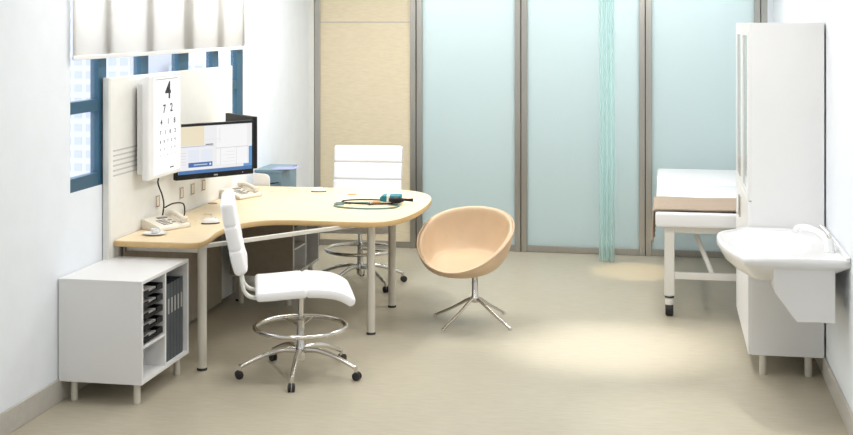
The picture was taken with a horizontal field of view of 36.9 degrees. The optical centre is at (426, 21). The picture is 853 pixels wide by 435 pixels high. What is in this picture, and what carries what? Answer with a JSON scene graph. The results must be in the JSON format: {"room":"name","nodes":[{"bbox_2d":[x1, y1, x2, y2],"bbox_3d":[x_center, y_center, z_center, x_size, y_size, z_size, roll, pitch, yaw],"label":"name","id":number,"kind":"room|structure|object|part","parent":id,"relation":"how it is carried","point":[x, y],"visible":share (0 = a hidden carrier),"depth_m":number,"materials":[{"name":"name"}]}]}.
{"room":"examination room","nodes":[
{"label":"examination room","id":0,"kind":"room"},
{"bbox_2d":[0,0,308,412],"bbox_3d":[-1.886,0.555,6.829,0.150,2.750,13.930,0,0,11],"label":"wall","id":1,"kind":"structure","parent":0,"point":[49,232],"depth_m":6.39,"materials":[{"name":"paint"}]},
{"bbox_2d":[0,275,254,434],"bbox_3d":[-2.050,1.873,5.506,0.014,0.115,11.270,0,0,11],"label":"baseboard","id":2,"kind":"structure","parent":1,"relation":"attached to","point":[14,417],"depth_m":6.25,"materials":[{"name":"plastic"}]},
{"bbox_2d":[70,49,242,192],"bbox_3d":[-1.670,0.230,7.994,0.146,1.320,2.760,0,0,11],"label":"window","id":3,"kind":"structure","parent":1,"relation":"in","point":[94,105],"depth_m":6.99,"materials":[{"name":"blue metal"}]},
{"bbox_2d":[72,0,245,59],"bbox_3d":[-1.572,-0.266,7.935,0.056,0.928,2.740,0,0,11],"label":"roller blind","id":4,"kind":"object","parent":1,"relation":"attached to","point":[102,29],"visible":1,"depth_m":7.64,"materials":[{"name":"fabric"}]},
{"bbox_2d":[309,0,313,186],"bbox_3d":[-0.991,0.556,11.076,0.046,2.748,0.050,0,0,11],"label":"trim","id":5,"kind":"structure","parent":1,"relation":"attached to","point":[311,2],"depth_m":11.05,"materials":[{"name":"white metal"}]},
{"bbox_2d":[315,0,415,247],"bbox_3d":[-0.527,0.556,10.989,0.891,2.748,0.050,0,0,11],"label":"door","id":6,"kind":"structure","parent":1,"relation":"in","point":[365,50],"depth_m":10.98,"materials":[{"name":"wood"}]},
{"bbox_2d":[314,0,760,255],"bbox_3d":[0.875,0.556,10.730,3.753,2.748,0.025,0,0,11],"label":"trim","id":7,"kind":"structure","parent":1,"relation":"attached to","point":[314,0],"depth_m":10.54,"materials":[{"name":"grey metal"}]},
{"bbox_2d":[416,0,520,251],"bbox_3d":[0.356,0.556,10.824,0.889,2.748,0.050,0,0,11],"label":"glass panel","id":8,"kind":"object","parent":7,"relation":"attached to","point":[468,52],"depth_m":10.82,"materials":[{"name":"glass"}]},
{"bbox_2d":[521,0,644,255],"bbox_3d":[1.302,0.556,10.647,1.023,2.748,0.050,0,0,11],"label":"glass panel","id":9,"kind":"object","parent":7,"relation":"attached to","point":[583,61],"depth_m":10.64,"materials":[{"name":"glass"}]},
{"bbox_2d":[8,245,848,434],"bbox_3d":[0.100,1.980,6.457,4.190,0.100,13.930,0,0,11],"label":"floor","id":10,"kind":"structure","parent":0,"point":[592,347],"depth_m":7.07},
{"bbox_2d":[59,256,188,403],"bbox_3d":[-1.589,1.616,6.758,0.450,0.628,0.640,0,0,11],"label":"file cabinet","id":11,"kind":"object","parent":10,"relation":"on","point":[101,302],"visible":0.98,"depth_m":6.46,"materials":[{"name":"white laminate"}]},
{"bbox_3d":[-1.800,1.877,6.527,0.036,0.107,0.036,0,0,11],"label":"leg","id":12,"kind":"part","parent":11,"relation":"part of","materials":[{"name":"beige"}]},
{"bbox_3d":[-1.466,1.877,6.465,0.036,0.107,0.036,0,0,11],"label":"leg","id":13,"kind":"part","parent":11,"relation":"part of","materials":[{"name":"beige"}]},
{"bbox_2d":[143,282,162,297],"bbox_3d":[-1.581,1.379,6.596,0.355,0.030,0.262,0,0,11],"label":"paper tray","id":14,"kind":"object","parent":11,"relation":"in","point":[149,288],"visible":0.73,"depth_m":6.64,"materials":[{"name":"black plastic"}]},
{"bbox_2d":[143,326,162,343],"bbox_3d":[-1.581,1.609,6.596,0.355,0.030,0.262,0,0,11],"label":"paper tray","id":15,"kind":"object","parent":11,"relation":"on","point":[154,331],"visible":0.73,"depth_m":6.62,"materials":[{"name":"black plastic"}]},
{"bbox_2d":[143,315,162,331],"bbox_3d":[-1.581,1.552,6.596,0.355,0.030,0.262,0,0,11],"label":"paper tray","id":16,"kind":"object","parent":11,"relation":"in","point":[153,320],"visible":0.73,"depth_m":6.62,"materials":[{"name":"black plastic"}]},
{"bbox_2d":[143,304,162,320],"bbox_3d":[-1.581,1.494,6.596,0.355,0.030,0.262,0,0,11],"label":"paper tray","id":17,"kind":"object","parent":11,"relation":"in","point":[153,309],"visible":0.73,"depth_m":6.62,"materials":[{"name":"black plastic"}]},
{"bbox_2d":[143,293,162,309],"bbox_3d":[-1.581,1.437,6.596,0.355,0.030,0.262,0,0,11],"label":"paper tray","id":18,"kind":"object","parent":11,"relation":"in","point":[152,298],"visible":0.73,"depth_m":6.62,"materials":[{"name":"black plastic"}]},
{"bbox_2d":[143,334,164,348],"bbox_3d":[-1.611,1.642,6.601,0.428,0.012,0.287,0,0,11],"label":"shelf","id":19,"kind":"object","parent":11,"relation":"attached to","point":[160,337],"depth_m":6.60,"materials":[{"name":"white laminate"}]},
{"bbox_2d":[166,285,166,361],"bbox_3d":[-1.533,1.599,6.781,0.312,0.410,0.042,0,0,11],"label":"binder","id":20,"kind":"object","parent":11,"relation":"in","point":[166,285],"visible":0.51,"depth_m":6.77,"materials":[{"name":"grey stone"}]},
{"bbox_2d":[166,283,169,361],"bbox_3d":[-1.525,1.599,6.825,0.312,0.410,0.042,0,0,11],"label":"binder","id":21,"kind":"object","parent":11,"relation":"in","point":[167,284],"visible":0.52,"depth_m":6.80,"materials":[{"name":"grey plastic"}]},
{"bbox_2d":[166,281,172,359],"bbox_3d":[-1.516,1.599,6.870,0.312,0.410,0.042,0,0,11],"label":"binder","id":22,"kind":"object","parent":11,"relation":"in","point":[170,282],"visible":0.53,"depth_m":6.84,"materials":[{"name":"grey plastic"}]},
{"bbox_2d":[166,279,175,357],"bbox_3d":[-1.508,1.599,6.915,0.312,0.410,0.042,0,0,11],"label":"binder","id":23,"kind":"object","parent":11,"relation":"in","point":[173,281],"visible":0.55,"depth_m":6.88,"materials":[{"name":"grey plastic"}]},
{"bbox_2d":[166,278,179,354],"bbox_3d":[-1.500,1.599,6.960,0.312,0.410,0.042,0,0,11],"label":"binder","id":24,"kind":"object","parent":11,"relation":"in","point":[176,279],"visible":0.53,"depth_m":6.93,"materials":[{"name":"grey plastic"}]},
{"bbox_2d":[166,276,182,352],"bbox_3d":[-1.491,1.599,7.004,0.312,0.410,0.042,0,0,11],"label":"binder","id":25,"kind":"object","parent":11,"relation":"in","point":[180,277],"visible":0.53,"depth_m":6.98,"materials":[{"name":"grey plastic"}]},
{"bbox_3d":[-1.367,1.877,6.991,0.036,0.107,0.036,0,0,11],"label":"leg","id":26,"kind":"part","parent":11,"relation":"part of","materials":[{"name":"beige"}]},
{"bbox_2d":[103,66,231,298],"bbox_3d":[-1.567,1.118,7.995,0.040,1.624,2.040,0,0,11],"label":"wall","id":27,"kind":"structure","parent":10,"relation":"on","point":[206,93],"depth_m":7.41,"materials":[{"name":"white paint"}]},
{"bbox_3d":[-1.754,1.118,7.006,0.036,1.624,0.027,0,0,11],"label":"post","id":28,"kind":"part","parent":27,"relation":"part of","materials":[{"name":"white metal"}]},
{"bbox_2d":[155,194,159,207],"bbox_3d":[-1.613,1.075,7.660,0.008,0.080,0.060,0,0,11],"label":"outlet","id":29,"kind":"object","parent":27,"relation":"attached to","point":[157,196],"depth_m":7.65,"materials":[{"name":"brown plastic"}]},
{"bbox_2d":[137,72,180,181],"bbox_3d":[-1.586,0.607,7.529,0.106,0.606,0.507,0,0,11],"label":"chart","id":30,"kind":"object","parent":27,"relation":"attached to","point":[158,95],"visible":1,"depth_m":7.42,"materials":[{"name":"white plastic"}]},
{"bbox_2d":[157,178,164,214],"bbox_3d":[-1.573,1.050,7.589,0.031,0.314,0.111,0,0,6],"label":"power cable","id":31,"kind":"object","parent":30,"relation":"hanging from","point":[158,178],"visible":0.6,"depth_m":7.57,"materials":[{"name":"black plastic"}]},
{"bbox_2d":[179,186,182,199],"bbox_3d":[-1.542,1.075,8.039,0.008,0.080,0.060,0,0,11],"label":"outlet","id":32,"kind":"object","parent":27,"relation":"attached to","point":[180,187],"depth_m":8.03,"materials":[{"name":"brown plastic"}]},
{"bbox_2d":[190,182,193,195],"bbox_3d":[-1.507,1.075,8.226,0.008,0.080,0.060,0,0,11],"label":"outlet","id":33,"kind":"object","parent":27,"relation":"attached to","point":[191,183],"depth_m":8.21,"materials":[{"name":"brown plastic"}]},
{"bbox_2d":[201,179,204,190],"bbox_3d":[-1.471,1.075,8.421,0.008,0.080,0.060,0,0,11],"label":"outlet","id":34,"kind":"object","parent":27,"relation":"attached to","point":[202,180],"depth_m":8.41,"materials":[{"name":"brown plastic"}]},
{"bbox_2d":[173,120,252,180],"bbox_3d":[-1.382,0.799,8.053,0.571,0.342,0.202,0,0,-42],"label":"monitor","id":35,"kind":"object","parent":27,"relation":"attached to","point":[211,149],"visible":0.9,"depth_m":7.98,"materials":[{"name":"black plastic"}]},
{"bbox_3d":[-1.447,0.702,7.860,0.183,0.117,0.001,0,0,-42],"label":"beige pane","id":36,"kind":"part","parent":35,"relation":"part of","materials":[{"name":"beige glass"}]},
{"bbox_3d":[-1.435,0.827,7.870,0.075,0.073,0.002,0,0,-42],"label":"picture pane","id":37,"kind":"part","parent":35,"relation":"part of","materials":[{"name":"white glass"}]},
{"label":"list pane","id":38,"kind":"part","parent":35,"relation":"part of","materials":[{"name":"white glass"}]},
{"bbox_3d":[-1.365,0.827,7.934,0.081,0.073,0.002,0,0,-42],"label":"picture pane","id":39,"kind":"part","parent":35,"relation":"part of","materials":[{"name":"white glass"}]},
{"bbox_3d":[-1.228,0.772,8.059,0.226,0.239,0.001,0,0,-42],"label":"table pane","id":40,"kind":"part","parent":35,"relation":"part of","materials":[{"name":"white glass"}]},
{"bbox_2d":[226,113,256,168],"bbox_3d":[-1.273,0.777,8.372,0.162,0.335,0.424,0,0,-33],"label":"monitor","id":41,"kind":"object","parent":27,"relation":"attached to","point":[229,116],"visible":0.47,"depth_m":8.23,"materials":[{"name":"black plastic"}]},
{"bbox_2d":[253,173,269,185],"bbox_3d":[-1.216,1.522,9.414,0.125,0.815,0.024,0,0,11],"label":"screen","id":42,"kind":"object","parent":10,"relation":"on","point":[259,179],"visible":0.1,"depth_m":9.40,"materials":[{"name":"white laminate"}]},
{"bbox_2d":[114,186,431,370],"bbox_3d":[-0.793,1.566,8.085,1.454,0.728,2.406,0,0,11],"label":"desk","id":43,"kind":"object","parent":10,"relation":"on","point":[202,244],"visible":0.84,"depth_m":7.91,"materials":[{"name":"brown wood"}]},
{"bbox_2d":[143,228,166,234],"bbox_3d":[-1.540,1.188,7.237,0.136,0.034,0.136,0,0,11],"label":"cup","id":44,"kind":"object","parent":43,"relation":"on","point":[154,231],"visible":1,"depth_m":7.23,"materials":[{"name":"white ceramic"}]},
{"bbox_2d":[141,209,190,230],"bbox_3d":[-1.518,1.160,7.484,0.190,0.099,0.268,0,0,39],"label":"telephone","id":45,"kind":"object","parent":43,"relation":"on","point":[172,219],"visible":0.98,"depth_m":7.46,"materials":[{"name":"beige plastic"}]},
{"bbox_3d":[-1.544,1.575,7.909,0.012,0.660,1.580,0,0,11],"label":"modesty panel","id":46,"kind":"part","parent":43,"relation":"part of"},
{"bbox_2d":[164,202,184,215],"bbox_3d":[-1.520,1.145,7.745,0.025,0.109,0.224,0,0,20],"label":"power cable","id":47,"kind":"object","parent":43,"relation":"on","point":[174,202],"visible":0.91,"depth_m":7.75,"materials":[{"name":"black plastic"}]},
{"bbox_3d":[-1.245,1.576,7.085,0.052,0.684,0.052,0,0,11],"label":"leg","id":48,"kind":"part","parent":43,"relation":"part of","materials":[{"name":"beige"}]},
{"bbox_2d":[201,218,219,223],"bbox_3d":[-1.292,1.188,7.638,0.113,0.033,0.066,0,0,-19],"label":"mouse","id":49,"kind":"object","parent":43,"relation":"on","point":[206,220],"visible":1,"depth_m":7.61,"materials":[{"name":"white plastic"}]},
{"bbox_3d":[-1.294,1.576,8.849,0.052,0.684,0.052,0,0,11],"label":"leg","id":50,"kind":"part","parent":43,"relation":"part of","materials":[{"name":"beige"}]},
{"bbox_2d":[220,181,261,199],"bbox_3d":[-1.270,1.160,8.802,0.190,0.099,0.268,0,0,33],"label":"telephone","id":51,"kind":"object","parent":43,"relation":"on","point":[245,190],"visible":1,"depth_m":8.80,"materials":[{"name":"beige plastic"}]},
{"bbox_2d":[311,187,326,191],"bbox_3d":[-0.765,1.188,9.066,0.113,0.033,0.066,0,0,-4],"label":"mouse","id":52,"kind":"object","parent":43,"relation":"on","point":[315,189],"visible":1,"depth_m":9.04,"materials":[{"name":"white plastic"}]},
{"bbox_2d":[333,199,399,208],"bbox_3d":[-0.389,1.192,8.395,0.454,0.025,0.390,0,0,11],"label":"stethoscope","id":53,"kind":"object","parent":43,"relation":"on","point":[376,201],"visible":0.95,"depth_m":8.38,"materials":[{"name":"teal"}]},
{"bbox_3d":[-0.343,1.576,7.898,0.052,0.684,0.052,0,0,11],"label":"leg","id":54,"kind":"part","parent":43,"relation":"part of","materials":[{"name":"beige"}]},
{"bbox_3d":[-0.233,1.576,8.648,0.052,0.684,0.052,0,0,11],"label":"leg","id":55,"kind":"part","parent":43,"relation":"part of","materials":[{"name":"beige"}]},
{"bbox_2d":[380,193,412,202],"bbox_3d":[-0.198,1.167,8.445,0.228,0.052,0.163,0,0,6],"label":"pressure gauge","id":56,"kind":"object","parent":43,"relation":"on","point":[386,197],"visible":1,"depth_m":8.43,"materials":[{"name":"teal plastic"}]},
{"bbox_3d":[-0.197,1.169,8.389,0.100,0.043,0.052,0,0,6],"label":"bulb","id":57,"kind":"part","parent":56,"relation":"part of","materials":[{"name":"black plastic"}]},
{"bbox_3d":[-0.125,1.172,8.406,0.074,0.027,0.024,0,0,-11],"label":"handle","id":58,"kind":"part","parent":56,"relation":"part of","materials":[{"name":"black plastic"}]},
{"bbox_2d":[230,225,318,305],"bbox_3d":[-1.063,1.603,8.995,0.450,0.655,0.648,0,0,11],"label":"file cabinet","id":59,"kind":"object","parent":10,"relation":"on","point":[300,252],"visible":0.45,"depth_m":8.68,"materials":[{"name":"white laminate"}]},
{"bbox_3d":[-1.274,1.830,8.769,0.036,0.200,0.036,0,0,11],"label":"leg","id":60,"kind":"part","parent":59,"relation":"part of","materials":[{"name":"beige"}]},
{"bbox_3d":[-1.122,1.512,8.681,0.443,0.429,0.008,0,0,11],"label":"panel","id":61,"kind":"part","parent":59,"relation":"part of","materials":[{"name":"brown wood"}]},
{"bbox_2d":[294,242,304,250],"bbox_3d":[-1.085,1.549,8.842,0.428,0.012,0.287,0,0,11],"label":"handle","id":62,"kind":"object","parent":59,"relation":"attached to","point":[297,245],"depth_m":8.90,"materials":[{"name":"grey metal"}]},
{"bbox_2d":[255,164,296,186],"bbox_3d":[-1.150,1.519,9.746,0.217,0.822,0.413,0,0,11],"label":"base cabinet","id":63,"kind":"object","parent":10,"relation":"on","point":[284,178],"visible":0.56,"depth_m":9.62,"materials":[{"name":"plastic"}]},
{"bbox_2d":[270,166,300,169],"bbox_3d":[-1.061,1.101,9.635,0.190,0.011,0.210,0,0,11],"label":"paper sheet","id":64,"kind":"object","parent":63,"relation":"on","point":[292,167],"visible":1,"depth_m":9.62,"materials":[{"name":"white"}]},
{"bbox_2d":[220,190,361,391],"bbox_3d":[-0.743,1.437,6.977,0.754,0.986,0.687,0,0,-8],"label":"stool","id":65,"kind":"object","parent":10,"relation":"on","point":[288,285],"visible":1,"depth_m":6.87,"materials":[{"name":"white leather"}]},
{"bbox_3d":[-1.046,1.139,6.944,0.144,0.390,0.524,0,0,-8],"label":"backrest","id":66,"kind":"part","parent":65,"relation":"part of","materials":[{"name":"white leather"}]},
{"bbox_3d":[-0.864,1.825,6.945,0.307,0.103,0.034,0,0,-17],"label":"leg","id":67,"kind":"part","parent":65,"relation":"part of","materials":[{"name":"silver metal"}]},
{"bbox_3d":[-0.792,1.825,7.146,0.034,0.103,0.307,0,0,-35],"label":"leg","id":68,"kind":"part","parent":65,"relation":"part of","materials":[{"name":"silver metal"}]},
{"bbox_3d":[-0.701,1.825,6.815,0.034,0.103,0.307,0,0,4],"label":"leg","id":69,"kind":"part","parent":65,"relation":"part of","materials":[{"name":"silver metal"}]},
{"bbox_3d":[-0.674,1.461,6.999,0.528,0.109,0.524,0,0,-8],"label":"seat","id":70,"kind":"part","parent":65,"relation":"part of","materials":[{"name":"white leather"}]},
{"bbox_3d":[-0.579,1.825,7.140,0.034,0.103,0.307,0,0,37],"label":"leg","id":71,"kind":"part","parent":65,"relation":"part of","materials":[{"name":"silver metal"}]},
{"bbox_3d":[-0.519,1.825,6.935,0.307,0.103,0.034,0,0,19],"label":"leg","id":72,"kind":"part","parent":65,"relation":"part of","materials":[{"name":"silver metal"}]},
{"bbox_2d":[318,145,406,292],"bbox_3d":[-0.493,1.437,9.436,0.687,0.986,0.754,0,0,7],"label":"stool","id":73,"kind":"object","parent":10,"relation":"on","point":[355,166],"visible":0.58,"depth_m":9.70,"materials":[{"name":"white leather"}]},
{"bbox_3d":[-0.660,1.825,9.438,0.307,0.103,0.034,0,0,19],"label":"leg","id":74,"kind":"part","parent":73,"relation":"part of","materials":[{"name":"silver metal"}]},
{"bbox_3d":[-0.596,1.825,9.234,0.034,0.103,0.307,0,0,37],"label":"leg","id":75,"kind":"part","parent":73,"relation":"part of","materials":[{"name":"silver metal"}]},
{"bbox_3d":[-0.490,1.461,9.364,0.524,0.109,0.528,0,0,7],"label":"seat","id":76,"kind":"part","parent":73,"relation":"part of","materials":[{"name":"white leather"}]},
{"bbox_3d":[-0.446,1.139,9.738,0.524,0.390,0.144,0,0,7],"label":"backrest","id":77,"kind":"part","parent":73,"relation":"part of","materials":[{"name":"white leather"}]},
{"bbox_3d":[-0.378,1.825,9.236,0.034,0.103,0.307,0,0,-38],"label":"leg","id":78,"kind":"part","parent":73,"relation":"part of","materials":[{"name":"silver metal"}]},
{"bbox_3d":[-0.317,1.825,9.440,0.307,0.103,0.034,0,0,-20],"label":"leg","id":79,"kind":"part","parent":73,"relation":"part of","materials":[{"name":"silver metal"}]},
{"bbox_2d":[416,206,514,330],"bbox_3d":[0.268,1.577,8.210,0.658,0.707,0.635,0,0,22],"label":"tub chair","id":80,"kind":"object","parent":10,"relation":"on","point":[472,242],"visible":1,"depth_m":8.33,"materials":[{"name":"beige leather"}]},
{"bbox_3d":[0.179,1.847,8.301,0.299,0.159,0.026,0,0,34],"label":"leg","id":81,"kind":"part","parent":80,"relation":"part of","materials":[{"name":"silver metal"}]},
{"bbox_3d":[0.204,1.847,8.096,0.026,0.159,0.299,0,0,43],"label":"leg","id":82,"kind":"part","parent":80,"relation":"part of","materials":[{"name":"silver metal"}]},
{"bbox_3d":[0.417,1.847,8.332,0.026,0.159,0.299,0,0,42],"label":"leg","id":83,"kind":"part","parent":80,"relation":"part of","materials":[{"name":"silver metal"}]},
{"bbox_3d":[0.422,1.847,8.100,0.026,0.159,0.299,0,0,-44],"label":"leg","id":84,"kind":"part","parent":80,"relation":"part of","materials":[{"name":"silver metal"}]},
{"bbox_2d":[655,169,736,315],"bbox_3d":[2.030,1.557,9.327,0.690,0.746,2.162,0,0,11],"label":"bed","id":85,"kind":"object","parent":10,"relation":"on","point":[694,183],"visible":0.56,"depth_m":8.37,"materials":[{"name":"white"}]},
{"bbox_3d":[1.596,1.562,8.390,0.066,0.465,0.050,0,0,11],"label":"leg","id":86,"kind":"part","parent":85,"relation":"part of","materials":[{"name":"white metal"}]},
{"bbox_2d":[651,196,735,240],"bbox_3d":[1.890,1.325,8.587,0.748,0.219,0.607,0,0,11],"label":"blanket","id":87,"kind":"object","parent":85,"relation":"on","point":[660,203],"visible":0.87,"depth_m":8.52,"materials":[{"name":"beige fabric"}]},
{"bbox_3d":[1.969,1.289,8.996,0.690,0.098,1.490,0,0,11],"label":"mattress","id":88,"kind":"part","parent":85,"relation":"part of","materials":[{"name":"white plastic"}]},
{"bbox_3d":[2.033,1.363,9.339,0.546,0.045,2.068,0,0,11],"label":"bed frame","id":89,"kind":"part","parent":85,"relation":"part of","materials":[{"name":"white metal"}]},
{"bbox_2d":[736,23,823,376],"bbox_3d":[2.060,0.968,7.545,0.417,1.925,1.210,0,0,11],"label":"tall cabinet","id":90,"kind":"object","parent":10,"relation":"on","point":[780,66],"visible":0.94,"depth_m":6.96,"materials":[{"name":"white laminate"}]},
{"bbox_3d":[1.936,1.401,7.876,0.018,0.835,0.601,0,0,11],"label":"door","id":91,"kind":"part","parent":90,"relation":"part of","materials":[{"name":"white laminate"}]},
{"bbox_3d":[1.936,0.492,7.876,0.018,0.971,0.601,0,0,11],"label":"glass door","id":92,"kind":"part","parent":90,"relation":"part of","materials":[{"name":"white laminate"}]},
{"bbox_3d":[1.936,0.510,7.876,0.006,0.870,0.371,0,0,11],"label":"glass pane","id":93,"kind":"part","parent":90,"relation":"part of","materials":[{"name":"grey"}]},
{"bbox_3d":[1.851,1.090,7.538,0.010,0.120,0.010,0,0,11],"label":"handle","id":94,"kind":"part","parent":90,"relation":"part of","materials":[{"name":"silver metal"}]},
{"bbox_3d":[1.851,0.850,7.538,0.010,0.120,0.010,0,0,11],"label":"handle","id":95,"kind":"part","parent":90,"relation":"part of","materials":[{"name":"silver metal"}]},
{"bbox_3d":[1.825,0.510,7.281,0.006,0.870,0.371,0,0,11],"label":"glass pane","id":96,"kind":"part","parent":90,"relation":"part of","materials":[{"name":"grey"}]},
{"bbox_3d":[1.825,1.401,7.281,0.018,0.835,0.601,0,0,11],"label":"door","id":97,"kind":"part","parent":90,"relation":"part of","materials":[{"name":"white laminate"}]},
{"bbox_3d":[1.825,0.492,7.281,0.018,0.971,0.601,0,0,11],"label":"glass door","id":98,"kind":"part","parent":90,"relation":"part of","materials":[{"name":"white laminate"}]},
{"bbox_3d":[1.844,1.875,7.000,0.040,0.110,0.039,0,0,11],"label":"leg","id":99,"kind":"part","parent":90,"relation":"part of","materials":[{"name":"beige"}]},
{"bbox_3d":[2.080,1.875,6.956,0.040,0.110,0.039,0,0,11],"label":"leg","id":100,"kind":"part","parent":90,"relation":"part of","materials":[{"name":"beige"}]},
{"bbox_2d":[767,0,772,22],"bbox_3d":[2.793,0.555,10.393,0.043,2.750,0.100,0,0,11],"label":"wall","id":101,"kind":"structure","parent":0,"point":[769,2],"depth_m":10.35,"materials":[{"name":"paint"}]},
{"bbox_2d":[646,0,759,257],"bbox_3d":[2.263,0.556,10.467,0.917,2.748,0.050,0,0,11],"label":"glass panel","id":102,"kind":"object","parent":101,"relation":"in","point":[691,44],"depth_m":10.49,"materials":[{"name":"glass"}]},
{"bbox_2d":[761,0,766,22],"bbox_3d":[2.743,0.556,10.377,0.049,2.748,0.050,0,0,11],"label":"trim","id":103,"kind":"structure","parent":101,"relation":"attached to","point":[763,2],"depth_m":10.35,"materials":[{"name":"metal"}]},
{"bbox_2d":[773,0,852,412],"bbox_3d":[2.085,0.555,6.085,0.150,2.750,13.930,0,0,11],"label":"wall","id":104,"kind":"structure","parent":0,"point":[836,16],"depth_m":6.46,"materials":[{"name":"paint"}]},
{"bbox_2d":[717,226,850,323],"bbox_3d":[1.782,1.265,6.495,0.596,0.326,0.945,0,0,11],"label":"washbasin","id":105,"kind":"object","parent":104,"relation":"attached to","point":[801,275],"visible":0.93,"depth_m":6.09,"materials":[{"name":"white ceramic"}]},
{"bbox_2d":[717,227,850,280],"bbox_3d":[1.784,1.198,6.501,0.596,0.193,0.933,0,0,11],"label":"basin","id":106,"kind":"object","parent":105,"relation":"in","point":[761,253],"depth_m":6.22,"materials":[{"name":"white ceramic"}]},
{"bbox_2d":[792,224,835,252],"bbox_3d":[1.921,1.065,6.360,0.058,0.126,0.281,0,0,-30],"label":"faucet","id":107,"kind":"object","parent":105,"relation":"on","point":[823,233],"visible":1,"depth_m":6.29,"materials":[{"name":"white plastic"}]},
{"bbox_3d":[1.919,1.054,6.370,0.044,0.081,0.263,0,0,-27],"label":"spout","id":108,"kind":"part","parent":107,"relation":"part of","materials":[{"name":"white metal"}]},
{"bbox_3d":[1.967,1.034,6.288,0.025,0.063,0.076,0,0,-22],"label":"lever","id":109,"kind":"part","parent":107,"relation":"part of","materials":[{"name":"silver metal"}]},
{"bbox_2d":[823,238,835,252],"bbox_3d":[1.976,1.094,6.263,0.058,0.068,0.057,0,0,11],"label":"tap","id":110,"kind":"object","parent":107,"relation":"on","point":[829,242],"depth_m":6.24,"materials":[{"name":"white"}]},
{"bbox_2d":[815,354,852,434],"bbox_3d":[1.760,1.873,4.793,0.014,0.115,11.270,0,0,11],"label":"baseboard","id":111,"kind":"structure","parent":104,"relation":"attached to","point":[840,401],"depth_m":6.39,"materials":[{"name":"plastic"}]},
{"bbox_2d":[824,226,850,262],"bbox_3d":[2.064,1.117,6.443,0.016,0.023,0.945,0,0,11],"label":"backsplash","id":112,"kind":"structure","parent":104,"relation":"attached to","point":[836,244],"depth_m":6.21,"materials":[{"name":"white ceramic"}]},
{"label":"outside","id":113,"kind":"structure","parent":0,"visible":0},
{"bbox_2d":[70,0,189,177],"bbox_3d":[-58.268,13.430,249.924,13.500,39.000,30.120,0,0,11],"label":"office building","id":114,"kind":"structure","parent":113,"point":[120,66],"depth_m":235.77,"materials":[{"name":"white"}]},
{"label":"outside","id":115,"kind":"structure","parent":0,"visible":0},
{"bbox_2d":[188,58,223,69],"bbox_3d":[-33.568,19.930,235.128,12.500,26.000,30.120,0,0,11],"label":"office building","id":116,"kind":"structure","parent":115,"point":[199,64],"depth_m":221.16,"materials":[{"name":"white"}]}
]}

